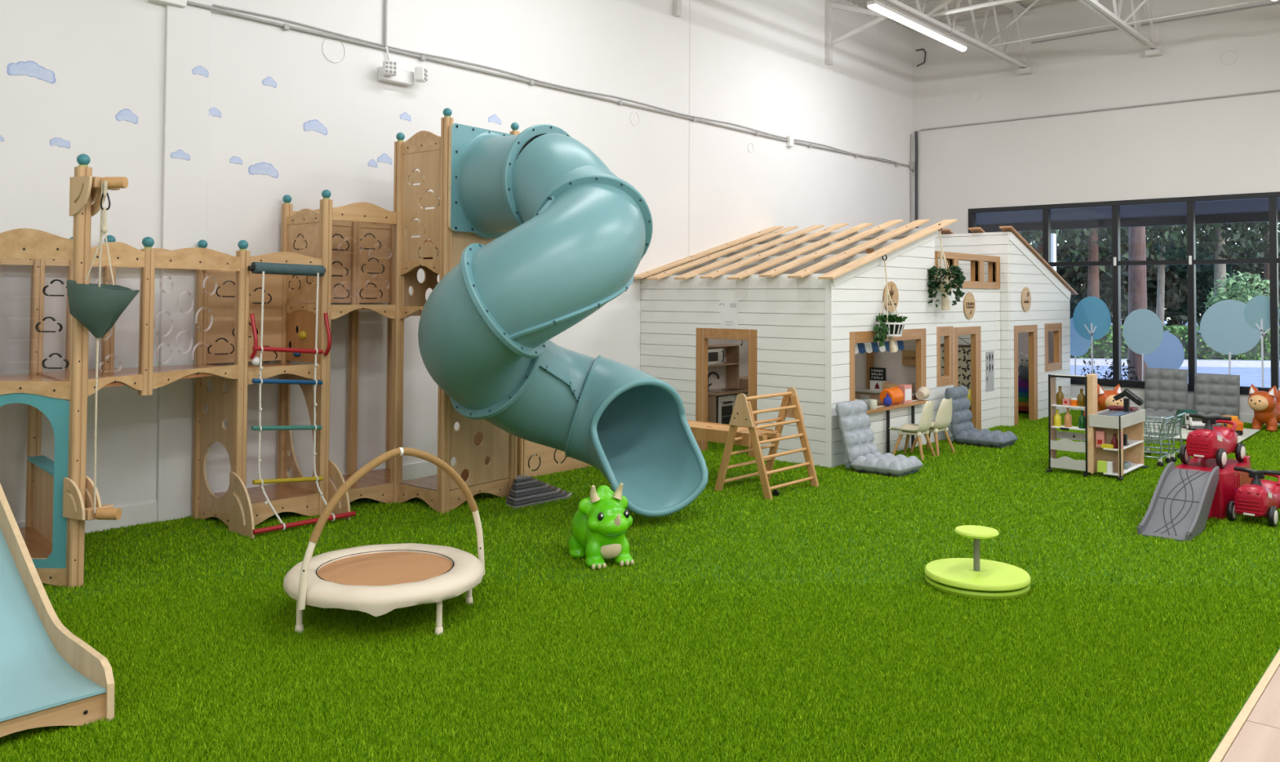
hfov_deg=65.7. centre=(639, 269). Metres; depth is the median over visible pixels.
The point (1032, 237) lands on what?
tree
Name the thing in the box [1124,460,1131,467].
tin
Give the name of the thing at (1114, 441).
bottle
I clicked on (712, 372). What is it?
tap
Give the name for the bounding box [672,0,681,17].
wall bracket
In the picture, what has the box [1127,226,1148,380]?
tree
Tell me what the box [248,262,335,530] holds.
ladder
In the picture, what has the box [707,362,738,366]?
shelf
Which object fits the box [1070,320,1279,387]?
ground
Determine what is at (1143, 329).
sticker
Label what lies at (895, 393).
basket
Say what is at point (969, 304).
round sign
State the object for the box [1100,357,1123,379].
plant
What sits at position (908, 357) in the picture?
board
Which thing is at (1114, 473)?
shelf
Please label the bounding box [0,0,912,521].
wall
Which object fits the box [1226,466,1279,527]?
car
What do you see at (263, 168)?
sticker
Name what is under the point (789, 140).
conduit
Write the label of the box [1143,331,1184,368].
sticker
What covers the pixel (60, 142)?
sticker
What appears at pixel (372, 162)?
sticker
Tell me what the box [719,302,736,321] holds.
print
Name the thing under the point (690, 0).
trim
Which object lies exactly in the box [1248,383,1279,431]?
hopper
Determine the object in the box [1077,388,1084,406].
bottle
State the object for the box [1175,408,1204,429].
toy truck
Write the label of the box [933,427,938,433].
socket
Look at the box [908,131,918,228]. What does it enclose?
pipe
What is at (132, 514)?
baseboard
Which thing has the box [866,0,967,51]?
lamp
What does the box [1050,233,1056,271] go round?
post
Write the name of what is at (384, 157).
sticker
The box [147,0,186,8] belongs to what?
cable trunking
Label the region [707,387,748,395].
countertop
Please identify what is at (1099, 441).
print
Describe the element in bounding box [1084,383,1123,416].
hopper
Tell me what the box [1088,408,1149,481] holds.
shelf unit
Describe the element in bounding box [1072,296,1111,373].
sticker
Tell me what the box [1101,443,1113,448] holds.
toy box
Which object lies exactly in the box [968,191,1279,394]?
window
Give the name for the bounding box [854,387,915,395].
countertop
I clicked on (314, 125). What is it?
sticker
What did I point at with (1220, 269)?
tree
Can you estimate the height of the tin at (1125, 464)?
0.056 m
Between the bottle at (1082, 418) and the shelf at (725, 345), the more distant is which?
the shelf at (725, 345)
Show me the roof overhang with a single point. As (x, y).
(1246, 211)
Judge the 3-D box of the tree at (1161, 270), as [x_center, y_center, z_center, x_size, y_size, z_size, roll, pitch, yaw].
[18.918,-1.877,35.176,7.215,9.424,7.100,-1,-2,44]
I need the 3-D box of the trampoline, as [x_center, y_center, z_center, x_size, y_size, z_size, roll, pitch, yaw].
[-1.272,1.307,4.978,0.969,0.846,0.969,0,-2,8]
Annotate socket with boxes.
[897,429,902,435]
[915,431,921,436]
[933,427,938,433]
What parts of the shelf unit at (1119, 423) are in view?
counter plate, black post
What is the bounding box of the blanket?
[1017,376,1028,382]
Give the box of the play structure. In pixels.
[0,107,591,588]
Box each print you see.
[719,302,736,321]
[1097,439,1102,444]
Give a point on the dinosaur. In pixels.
(600, 523)
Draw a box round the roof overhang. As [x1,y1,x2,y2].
[976,197,1279,232]
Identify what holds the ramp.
on the floor at (1256, 465)
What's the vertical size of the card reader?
0.100 m
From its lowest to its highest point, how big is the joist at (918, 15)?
0.960 m
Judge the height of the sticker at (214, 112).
0.072 m
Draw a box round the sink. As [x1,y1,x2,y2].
[707,390,728,392]
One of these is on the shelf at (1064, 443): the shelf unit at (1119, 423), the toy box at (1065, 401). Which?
the toy box at (1065, 401)
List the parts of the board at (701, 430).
rail, rail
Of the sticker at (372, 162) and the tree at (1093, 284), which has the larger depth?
the tree at (1093, 284)
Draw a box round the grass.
[0,408,1279,761]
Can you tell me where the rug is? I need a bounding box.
[1143,422,1260,442]
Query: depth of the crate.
11.17 m
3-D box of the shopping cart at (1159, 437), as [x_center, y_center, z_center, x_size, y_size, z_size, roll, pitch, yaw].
[4.970,1.660,9.695,0.382,0.470,0.338,-1,-2,41]
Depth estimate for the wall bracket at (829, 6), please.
13.99 m
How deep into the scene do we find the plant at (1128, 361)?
14.88 m
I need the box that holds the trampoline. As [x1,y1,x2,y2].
[283,447,484,635]
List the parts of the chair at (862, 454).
backrest, seat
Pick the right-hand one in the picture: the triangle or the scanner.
the scanner
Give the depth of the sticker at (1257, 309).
12.90 m
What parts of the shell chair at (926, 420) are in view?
leg, leg, seat mount, leg, leg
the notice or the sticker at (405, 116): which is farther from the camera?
the notice
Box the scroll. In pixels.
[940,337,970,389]
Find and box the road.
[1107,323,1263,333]
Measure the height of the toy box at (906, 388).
0.190 m
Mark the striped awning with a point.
(868, 346)
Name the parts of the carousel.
seat, post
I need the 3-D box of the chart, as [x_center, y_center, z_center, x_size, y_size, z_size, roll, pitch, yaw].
[4.327,1.257,12.264,0.004,0.490,0.260,-1,-2,41]
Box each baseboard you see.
[16,453,536,533]
[1071,405,1279,425]
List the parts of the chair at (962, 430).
backrest, seat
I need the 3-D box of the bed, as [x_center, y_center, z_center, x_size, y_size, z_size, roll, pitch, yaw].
[5.141,1.771,14.414,1.460,0.410,0.800,-1,-2,41]
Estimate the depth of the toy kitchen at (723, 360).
11.67 m
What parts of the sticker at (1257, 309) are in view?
stem, crown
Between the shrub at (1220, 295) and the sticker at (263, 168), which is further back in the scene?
the shrub at (1220, 295)
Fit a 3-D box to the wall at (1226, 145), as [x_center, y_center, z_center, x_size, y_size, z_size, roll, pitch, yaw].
[9.086,-1.040,12.173,12.165,6.250,0.200,-1,-2,41]
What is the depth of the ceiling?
14.80 m
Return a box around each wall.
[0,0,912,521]
[912,0,1279,413]
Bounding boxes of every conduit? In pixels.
[186,0,914,171]
[917,89,1279,152]
[1031,2,1279,44]
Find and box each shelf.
[707,343,739,347]
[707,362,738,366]
[1045,373,1097,477]
[1102,448,1118,450]
[1103,471,1118,475]
[1123,439,1143,449]
[1123,462,1143,474]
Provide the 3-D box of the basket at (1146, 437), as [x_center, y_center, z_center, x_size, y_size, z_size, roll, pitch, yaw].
[4.961,1.570,9.707,0.312,0.157,0.338,-1,-2,41]
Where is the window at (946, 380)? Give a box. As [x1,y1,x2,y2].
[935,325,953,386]
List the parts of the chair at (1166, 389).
seat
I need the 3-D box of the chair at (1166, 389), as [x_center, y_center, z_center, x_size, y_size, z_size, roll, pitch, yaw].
[6.807,1.658,13.025,0.520,0.677,0.976,-1,-2,41]
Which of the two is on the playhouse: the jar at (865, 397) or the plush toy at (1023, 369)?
the jar at (865, 397)
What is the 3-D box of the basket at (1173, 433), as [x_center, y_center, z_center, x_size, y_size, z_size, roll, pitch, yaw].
[5.238,1.579,9.996,0.312,0.157,0.338,-1,-2,41]
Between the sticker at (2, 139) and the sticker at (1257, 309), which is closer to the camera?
the sticker at (2, 139)
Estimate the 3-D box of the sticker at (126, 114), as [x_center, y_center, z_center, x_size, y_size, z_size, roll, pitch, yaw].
[-3.552,-1.064,6.865,0.002,0.100,0.151,-1,-2,41]
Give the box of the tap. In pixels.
[707,371,719,390]
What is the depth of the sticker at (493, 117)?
9.39 m
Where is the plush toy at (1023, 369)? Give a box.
[1017,351,1028,380]
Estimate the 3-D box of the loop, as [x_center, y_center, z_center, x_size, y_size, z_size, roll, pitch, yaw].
[4.543,-3.425,16.032,0.183,0.283,0.031,-1,-2,41]
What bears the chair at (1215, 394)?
on the floor at (1256, 465)
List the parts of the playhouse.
post, counter leg, counter leg, clerestory sill, window frame sill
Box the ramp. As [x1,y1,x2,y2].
[1137,454,1250,542]
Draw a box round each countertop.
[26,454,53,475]
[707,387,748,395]
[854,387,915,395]
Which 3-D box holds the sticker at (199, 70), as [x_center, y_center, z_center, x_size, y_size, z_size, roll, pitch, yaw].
[-3.202,-1.445,7.224,0.002,0.077,0.123,-1,-2,41]
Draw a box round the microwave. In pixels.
[707,347,724,364]
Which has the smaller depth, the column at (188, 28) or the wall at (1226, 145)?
the column at (188, 28)
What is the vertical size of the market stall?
0.530 m
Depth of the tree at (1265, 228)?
30.92 m
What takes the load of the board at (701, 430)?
attached to the triangle
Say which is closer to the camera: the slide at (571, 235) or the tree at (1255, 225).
the slide at (571, 235)
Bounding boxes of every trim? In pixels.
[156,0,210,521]
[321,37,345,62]
[688,0,690,262]
[1208,648,1279,761]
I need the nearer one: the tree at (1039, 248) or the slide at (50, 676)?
the slide at (50, 676)
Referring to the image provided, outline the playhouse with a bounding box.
[633,218,1077,467]
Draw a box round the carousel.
[924,524,1031,599]
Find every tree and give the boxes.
[1017,228,1082,248]
[1022,223,1221,297]
[1022,227,1127,262]
[1086,222,1266,325]
[1103,223,1263,332]
[1106,221,1279,298]
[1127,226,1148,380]
[1174,222,1279,333]
[1183,225,1279,251]
[1221,221,1279,252]
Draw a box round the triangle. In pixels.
[714,386,818,499]
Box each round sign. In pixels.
[883,281,898,312]
[963,292,975,319]
[1021,287,1031,311]
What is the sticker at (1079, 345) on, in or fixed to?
attached to the window at (1273, 260)
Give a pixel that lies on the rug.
(1247, 433)
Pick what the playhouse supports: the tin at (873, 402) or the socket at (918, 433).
the tin at (873, 402)
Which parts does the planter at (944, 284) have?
cord, hanging cord, cord, pot, cord, cord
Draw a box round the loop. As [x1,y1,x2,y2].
[915,48,926,66]
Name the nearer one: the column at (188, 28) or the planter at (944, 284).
the column at (188, 28)
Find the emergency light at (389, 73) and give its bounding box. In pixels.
[377,46,427,86]
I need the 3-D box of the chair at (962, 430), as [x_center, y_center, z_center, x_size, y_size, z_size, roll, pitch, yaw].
[3.754,1.614,10.941,0.667,0.616,0.470,-1,-2,40]
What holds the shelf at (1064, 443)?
on the floor at (1256, 465)
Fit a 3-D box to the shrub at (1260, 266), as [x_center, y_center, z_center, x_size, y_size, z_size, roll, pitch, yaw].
[28.458,0.593,44.012,5.736,4.957,5.725,-1,-2,41]
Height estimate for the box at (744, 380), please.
0.620 m
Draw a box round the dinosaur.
[568,482,634,569]
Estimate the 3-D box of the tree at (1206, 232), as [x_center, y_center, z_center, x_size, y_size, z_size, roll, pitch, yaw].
[24.892,-2.722,46.112,10.729,11.757,10.738,-1,-2,36]
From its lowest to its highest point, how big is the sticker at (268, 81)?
0.082 m
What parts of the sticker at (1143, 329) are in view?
stem, crown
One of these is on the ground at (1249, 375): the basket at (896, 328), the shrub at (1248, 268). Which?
the shrub at (1248, 268)
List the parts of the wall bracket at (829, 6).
arm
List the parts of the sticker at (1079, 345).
stem, crown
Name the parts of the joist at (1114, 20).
web rod, web rod, web rod, web rod, web rod, bearing seat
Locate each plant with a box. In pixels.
[1080,356,1101,376]
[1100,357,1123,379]
[1121,358,1138,380]
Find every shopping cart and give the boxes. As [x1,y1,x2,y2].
[1143,412,1186,462]
[1143,415,1173,466]
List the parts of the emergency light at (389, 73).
cord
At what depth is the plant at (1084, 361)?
15.17 m
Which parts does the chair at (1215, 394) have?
seat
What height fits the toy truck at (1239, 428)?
0.200 m
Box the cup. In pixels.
[915,386,929,399]
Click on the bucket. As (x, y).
(96, 308)
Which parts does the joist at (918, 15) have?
web rod, web rod, web rod, web rod, web rod, web rod, web rod, web rod, web rod, bearing seat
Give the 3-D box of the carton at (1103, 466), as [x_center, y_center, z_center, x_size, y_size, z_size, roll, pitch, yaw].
[4.180,1.769,8.907,0.125,0.100,0.060,-1,-2,41]
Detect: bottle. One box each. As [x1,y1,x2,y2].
[1053,408,1061,426]
[1056,386,1063,404]
[1064,407,1071,426]
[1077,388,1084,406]
[1078,410,1084,428]
[1111,433,1117,448]
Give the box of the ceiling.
[845,0,1077,31]
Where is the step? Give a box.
[506,475,572,508]
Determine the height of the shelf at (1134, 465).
0.012 m
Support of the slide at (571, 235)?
attached to the play structure
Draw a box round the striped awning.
[854,340,904,354]
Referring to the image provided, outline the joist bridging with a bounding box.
[924,0,1266,47]
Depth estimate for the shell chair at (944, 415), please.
10.14 m
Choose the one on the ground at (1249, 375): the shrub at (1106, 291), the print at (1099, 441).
the shrub at (1106, 291)
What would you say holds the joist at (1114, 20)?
attached to the ceiling
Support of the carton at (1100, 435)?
on the shelf unit at (1119, 423)
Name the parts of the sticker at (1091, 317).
stem, crown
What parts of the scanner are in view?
post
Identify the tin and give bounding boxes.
[869,399,876,408]
[1123,462,1128,469]
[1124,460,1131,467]
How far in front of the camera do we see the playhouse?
10.73 m
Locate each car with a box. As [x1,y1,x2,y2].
[1179,413,1245,467]
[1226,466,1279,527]
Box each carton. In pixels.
[1095,430,1105,447]
[1097,459,1113,473]
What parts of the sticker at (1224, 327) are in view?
stem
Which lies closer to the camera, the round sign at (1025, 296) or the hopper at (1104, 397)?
the hopper at (1104, 397)
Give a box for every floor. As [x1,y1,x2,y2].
[0,410,1279,761]
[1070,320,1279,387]
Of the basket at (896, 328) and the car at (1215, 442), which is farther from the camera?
the basket at (896, 328)
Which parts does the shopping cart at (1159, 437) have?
rail, rail, frame, handle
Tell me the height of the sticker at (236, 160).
0.060 m
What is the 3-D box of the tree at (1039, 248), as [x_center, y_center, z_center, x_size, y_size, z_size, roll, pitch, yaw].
[14.454,-2.465,36.043,9.152,10.571,9.056,2,-2,-42]
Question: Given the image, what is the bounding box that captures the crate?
[882,381,914,392]
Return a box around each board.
[687,419,780,446]
[869,366,885,390]
[902,345,915,365]
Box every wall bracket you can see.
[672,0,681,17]
[824,0,965,66]
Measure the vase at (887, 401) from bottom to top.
0.136 m
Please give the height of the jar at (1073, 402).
0.070 m
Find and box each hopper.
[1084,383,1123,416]
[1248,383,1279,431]
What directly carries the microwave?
in the toy kitchen at (723, 360)
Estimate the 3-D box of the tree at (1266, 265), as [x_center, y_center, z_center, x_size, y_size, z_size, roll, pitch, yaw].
[24.160,-2.933,38.250,10.415,11.738,10.439,-1,-2,41]
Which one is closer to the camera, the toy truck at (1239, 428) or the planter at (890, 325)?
the planter at (890, 325)
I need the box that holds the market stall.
[854,387,915,403]
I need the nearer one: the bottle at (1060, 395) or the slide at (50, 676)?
the slide at (50, 676)
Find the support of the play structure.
on the floor at (1256, 465)
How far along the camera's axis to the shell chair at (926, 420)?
9.93 m
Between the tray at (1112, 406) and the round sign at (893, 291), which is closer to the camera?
the tray at (1112, 406)
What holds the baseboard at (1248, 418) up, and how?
attached to the wall at (1226, 145)
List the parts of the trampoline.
leg, leg, leg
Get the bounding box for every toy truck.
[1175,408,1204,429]
[1220,414,1243,435]
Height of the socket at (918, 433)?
0.060 m
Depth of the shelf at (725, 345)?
11.80 m
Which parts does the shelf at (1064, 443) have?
black post, black rail, shelf, shelf, drawer, black post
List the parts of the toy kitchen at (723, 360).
panel, oven door, cupboard door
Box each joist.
[876,0,1032,75]
[1077,0,1162,57]
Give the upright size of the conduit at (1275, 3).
0.024 m
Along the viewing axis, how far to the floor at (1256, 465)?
5.88 m
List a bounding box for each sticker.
[0,135,4,142]
[6,61,56,84]
[49,137,70,148]
[115,108,137,124]
[170,149,190,160]
[191,66,208,77]
[208,107,221,117]
[229,155,242,164]
[248,162,278,177]
[262,76,276,88]
[302,119,327,135]
[368,159,377,167]
[377,153,391,164]
[400,112,411,121]
[488,114,501,124]
[1068,317,1091,374]
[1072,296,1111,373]
[1122,308,1163,381]
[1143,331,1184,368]
[1200,299,1261,374]
[1244,294,1279,387]
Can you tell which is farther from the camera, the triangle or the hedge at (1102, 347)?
the hedge at (1102, 347)
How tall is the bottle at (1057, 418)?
0.155 m
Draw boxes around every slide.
[0,483,114,737]
[417,123,707,516]
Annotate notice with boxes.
[719,299,737,328]
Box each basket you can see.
[875,321,905,336]
[879,386,903,404]
[1143,416,1181,436]
[1143,420,1168,440]
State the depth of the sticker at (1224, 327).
13.13 m
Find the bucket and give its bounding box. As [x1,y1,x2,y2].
[66,180,139,337]
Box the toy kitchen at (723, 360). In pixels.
[707,343,748,424]
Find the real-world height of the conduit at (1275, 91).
0.377 m
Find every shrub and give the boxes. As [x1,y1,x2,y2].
[1026,231,1104,317]
[1056,229,1151,320]
[1080,233,1186,324]
[1122,233,1244,326]
[1165,229,1279,318]
[1203,271,1279,333]
[1226,234,1279,325]
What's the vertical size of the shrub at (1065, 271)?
4.926 m
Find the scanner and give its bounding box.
[1113,388,1144,411]
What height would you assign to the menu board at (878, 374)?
0.260 m
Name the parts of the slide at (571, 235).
entry plate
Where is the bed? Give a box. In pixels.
[1017,376,1028,411]
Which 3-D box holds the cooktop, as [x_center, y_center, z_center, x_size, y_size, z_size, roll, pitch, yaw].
[1.096,1.418,11.735,0.180,0.007,0.240,-1,-2,41]
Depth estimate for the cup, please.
10.71 m
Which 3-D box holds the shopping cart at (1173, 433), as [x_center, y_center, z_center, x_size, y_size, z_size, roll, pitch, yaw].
[5.247,1.669,9.985,0.382,0.470,0.338,-1,-2,41]
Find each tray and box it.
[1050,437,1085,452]
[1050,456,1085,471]
[1105,404,1138,411]
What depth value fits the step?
7.79 m
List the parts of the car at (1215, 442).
plate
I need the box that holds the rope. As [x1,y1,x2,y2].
[93,180,103,512]
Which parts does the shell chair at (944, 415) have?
leg, leg, seat mount, leg, leg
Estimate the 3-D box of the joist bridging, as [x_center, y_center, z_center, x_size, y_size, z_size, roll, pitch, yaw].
[5.475,-3.525,11.840,3.565,0.855,1.948,-1,-2,41]
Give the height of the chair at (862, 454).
0.624 m
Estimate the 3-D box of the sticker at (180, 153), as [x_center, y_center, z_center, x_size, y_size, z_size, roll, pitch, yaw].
[-3.292,-0.824,7.106,0.002,0.073,0.141,-1,-2,41]
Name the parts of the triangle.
leg, leg, leg, leg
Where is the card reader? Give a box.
[1123,433,1128,445]
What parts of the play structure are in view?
rail, clear panel, arch panel, post, deck rail, rail, panel, rail, post, rail, post, post, rail, clear panel, rail, post, rail, clear panel, rail, rail, post, rail, hole panel, post, cloud panel, grab handle, white knob, deck rail, post, rail, rail, crescent panel, deck rail, cloud panel, rail, post, grab handle, cloud panel, rail, post, deck rail, rail, clear panel, rail, post, post, step rail, rail, deck rail, cloud panel, rail, hole panel, post, rail, hole panel, panel, post, post, ring panel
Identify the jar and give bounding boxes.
[859,395,870,409]
[1070,397,1077,405]
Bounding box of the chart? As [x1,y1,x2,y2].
[985,351,994,391]
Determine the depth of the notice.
10.15 m
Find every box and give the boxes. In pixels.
[739,376,748,389]
[897,383,911,403]
[1062,398,1071,405]
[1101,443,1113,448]
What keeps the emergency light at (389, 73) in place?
attached to the wall at (757, 64)
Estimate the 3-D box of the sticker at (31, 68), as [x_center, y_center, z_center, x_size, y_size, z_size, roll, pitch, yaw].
[-3.938,-1.286,6.423,0.002,0.129,0.286,-1,-2,41]
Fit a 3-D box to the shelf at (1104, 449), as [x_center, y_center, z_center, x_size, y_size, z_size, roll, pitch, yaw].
[4.230,1.605,8.883,0.126,0.012,0.100,-1,-2,41]
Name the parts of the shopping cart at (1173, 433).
rail, frame, handle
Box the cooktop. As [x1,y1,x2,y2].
[721,387,744,391]
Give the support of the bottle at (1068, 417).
on the shelf at (1064, 443)
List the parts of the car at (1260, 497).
plate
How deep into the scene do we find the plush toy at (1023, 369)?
13.82 m
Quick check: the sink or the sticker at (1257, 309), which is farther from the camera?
the sticker at (1257, 309)
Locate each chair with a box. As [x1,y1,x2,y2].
[835,399,924,477]
[888,400,935,460]
[909,398,955,456]
[944,385,1018,448]
[1144,367,1187,423]
[1193,373,1239,426]
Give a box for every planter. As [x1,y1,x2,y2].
[872,254,907,352]
[927,223,966,310]
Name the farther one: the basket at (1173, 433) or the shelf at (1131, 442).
the basket at (1173, 433)
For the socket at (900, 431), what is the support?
attached to the shell chair at (926, 420)
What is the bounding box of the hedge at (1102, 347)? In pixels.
[1070,324,1279,359]
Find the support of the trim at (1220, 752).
on the floor at (1256, 465)
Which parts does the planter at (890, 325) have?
cord, hanging cord, cord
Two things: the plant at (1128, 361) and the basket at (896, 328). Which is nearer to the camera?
the basket at (896, 328)

